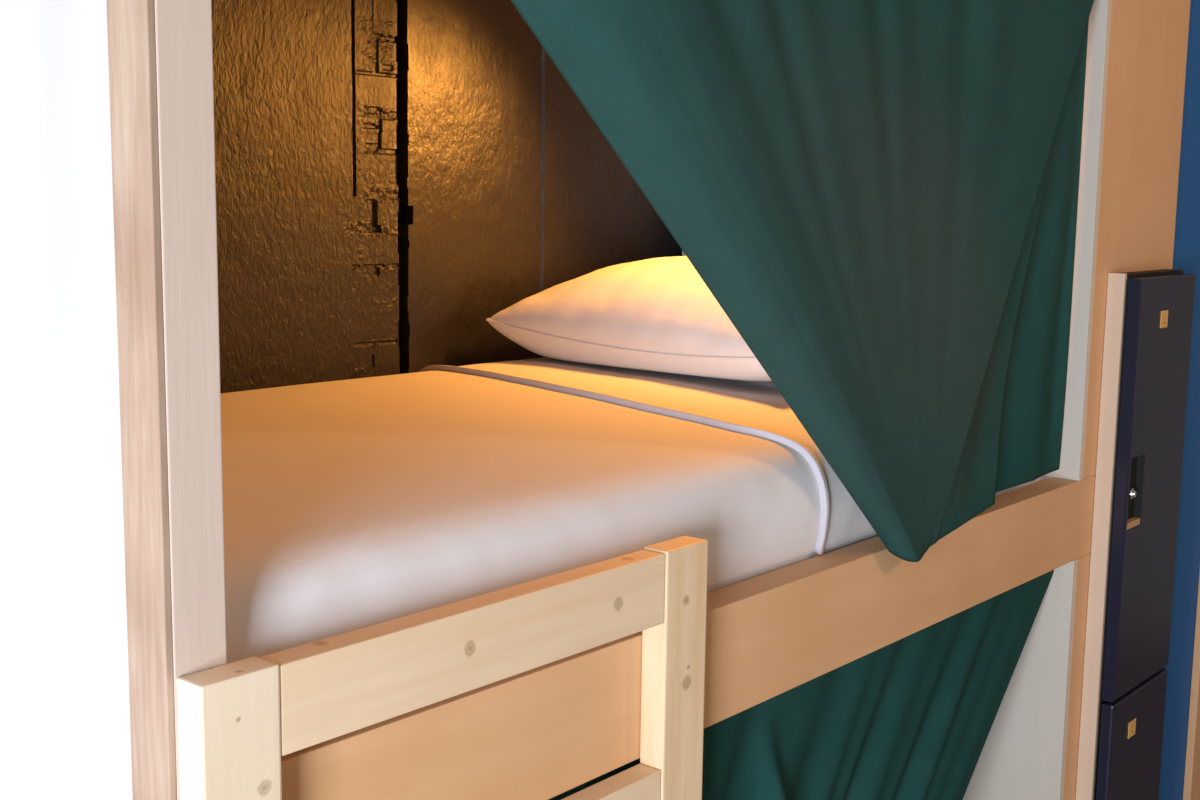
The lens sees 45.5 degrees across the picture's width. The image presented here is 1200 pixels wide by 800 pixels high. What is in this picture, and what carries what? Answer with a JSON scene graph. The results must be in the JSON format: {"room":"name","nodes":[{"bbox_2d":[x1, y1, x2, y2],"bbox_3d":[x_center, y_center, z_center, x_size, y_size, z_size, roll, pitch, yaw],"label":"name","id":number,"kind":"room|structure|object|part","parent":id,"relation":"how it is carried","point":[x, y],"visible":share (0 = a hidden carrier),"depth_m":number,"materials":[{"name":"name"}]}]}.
{"room":"dormitory","nodes":[
{"label":"dormitory","id":0,"kind":"room"},
{"bbox_2d":[0,0,132,799],"bbox_3d":[-1.582,0.342,0.107,0.094,2.750,3.399,7,10,40],"label":"wall","id":1,"kind":"structure","parent":0,"point":[65,732],"depth_m":1.28,"materials":[{"name":"white paint"}]},
{"bbox_2d":[211,0,681,393],"bbox_3d":[-0.553,0.049,2.869,0.146,2.600,2.162,7,10,40],"label":"wall","id":2,"kind":"structure","parent":0,"point":[393,177],"depth_m":2.87,"materials":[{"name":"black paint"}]},
{"bbox_2d":[1159,0,1199,799],"bbox_3d":[2.086,-0.193,4.321,0.100,2.750,2.578,7,10,40],"label":"wall","id":3,"kind":"structure","parent":0,"point":[1186,254],"depth_m":3.57,"materials":[{"name":"blue paint"}]},
{"bbox_2d":[1183,570,1199,799],"bbox_3d":[1.594,-0.033,3.666,0.020,2.600,0.095,7,10,40],"label":"trim","id":4,"kind":"structure","parent":3,"relation":"attached to","point":[1191,791],"depth_m":3.76,"materials":[{"name":"brown wood"}]},
{"bbox_3d":[1.008,1.599,1.488,4.600,0.050,8.600,7,10,40],"label":"floor","id":5,"kind":"structure","parent":0,"visible":0},
{"bbox_2d":[106,0,1190,799],"bbox_3d":[0.047,0.136,2.663,1.059,2.500,2.628,7,10,40],"label":"bunk bed","id":6,"kind":"object","parent":5,"relation":"on","point":[544,732],"visible":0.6,"depth_m":1.78,"materials":[{"name":"brown wood"}]},
{"bbox_3d":[-0.402,0.308,1.380,0.066,2.500,0.058,7,10,40],"label":"corner post","id":7,"kind":"part","parent":6,"relation":"part of","materials":[{"name":"brown wood"}]},
{"bbox_2d":[176,536,707,799],"bbox_3d":[-0.134,0.869,1.702,0.040,1.308,0.784,7,10,40],"label":"ladder","id":8,"kind":"object","parent":6,"relation":"attached to","point":[237,720],"visible":1,"depth_m":1.58,"materials":[{"name":"brown wood"}]},
{"bbox_3d":[0.323,0.345,2.243,0.060,0.169,2.178,7,10,40],"label":"rail","id":9,"kind":"part","parent":6,"relation":"part of","materials":[{"name":"brown wood"}]},
{"bbox_2d":[548,570,1053,799],"bbox_3d":[0.285,0.800,2.274,0.058,0.739,2.074,7,10,40],"label":"curtain","id":10,"kind":"object","parent":6,"relation":"hanging from","point":[912,717],"visible":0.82,"depth_m":2.51,"materials":[{"name":"green fabric"}]},
{"bbox_2d":[707,381,1045,592],"bbox_3d":[-0.097,0.129,2.511,0.992,0.271,2.073,7,10,40],"label":"mattress","id":11,"kind":"object","parent":6,"relation":"on","point":[813,554],"visible":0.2,"depth_m":2.28,"materials":[{"name":"white fabric"}]},
{"bbox_2d":[221,357,875,663],"bbox_3d":[-0.259,0.120,2.316,1.021,0.236,1.573,7,10,40],"label":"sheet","id":12,"kind":"object","parent":11,"relation":"on","point":[349,505],"visible":0.63,"depth_m":1.99,"materials":[{"name":"white fabric"}]},
{"bbox_2d":[486,256,771,380],"bbox_3d":[0.249,-0.192,3.002,0.747,0.212,0.637,7,10,40],"label":"pillow","id":13,"kind":"object","parent":11,"relation":"on","point":[653,314],"visible":0.56,"depth_m":2.83,"materials":[{"name":"white fabric"}]},
{"bbox_3d":[0.587,0.788,3.403,1.054,1.020,0.019,7,10,40],"label":"panel","id":14,"kind":"part","parent":6,"relation":"part of","materials":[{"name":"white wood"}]},
{"bbox_3d":[1.138,0.732,3.240,0.018,1.189,0.458,7,10,40],"label":"panel","id":15,"kind":"part","parent":6,"relation":"part of","materials":[{"name":"brown wood"}]},
{"bbox_3d":[0.637,-0.530,3.192,0.970,1.310,0.019,7,10,40],"label":"panel","id":16,"kind":"part","parent":6,"relation":"part of","materials":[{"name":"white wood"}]},
{"bbox_3d":[1.155,-0.506,3.068,0.018,1.310,0.458,7,10,40],"label":"panel","id":17,"kind":"part","parent":6,"relation":"part of","materials":[{"name":"brown wood"}]},
{"bbox_3d":[0.307,-0.753,2.055,0.016,0.016,2.081,7,10,40],"label":"curtain rod","id":18,"kind":"object","parent":6,"relation":"attached to","visible":0},
{"bbox_2d":[511,0,1093,561],"bbox_3d":[0.385,-0.239,2.204,0.116,1.033,1.837,8,11,42],"label":"curtain","id":19,"kind":"object","parent":18,"relation":"hanging from","point":[879,198],"visible":1,"depth_m":2.22,"materials":[{"name":"teal fabric"}]},
{"bbox_2d":[1076,269,1195,799],"bbox_3d":[1.183,0.523,3.192,0.070,1.617,0.348,7,10,40],"label":"locker","id":20,"kind":"object","parent":5,"relation":"on","point":[1148,320],"visible":1,"depth_m":3.08,"materials":[{"name":"blue metal"}]},
{"bbox_3d":[1.061,0.538,3.076,0.035,1.617,0.012,7,10,40],"label":"panel","id":21,"kind":"part","parent":20,"relation":"part of","materials":[{"name":"brown wood"}]},
{"bbox_3d":[1.192,0.977,3.243,0.026,0.686,0.338,7,10,40],"label":"door","id":22,"kind":"part","parent":20,"relation":"part of","materials":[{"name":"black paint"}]},
{"bbox_3d":[1.129,0.263,3.050,0.015,0.014,0.079,7,10,40],"label":"recess sill","id":23,"kind":"part","parent":20,"relation":"part of","materials":[{"name":"brown wood"}]},
{"bbox_3d":[1.203,0.182,3.133,0.026,0.904,0.338,7,10,40],"label":"door","id":24,"kind":"part","parent":20,"relation":"part of","materials":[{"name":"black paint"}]}
]}

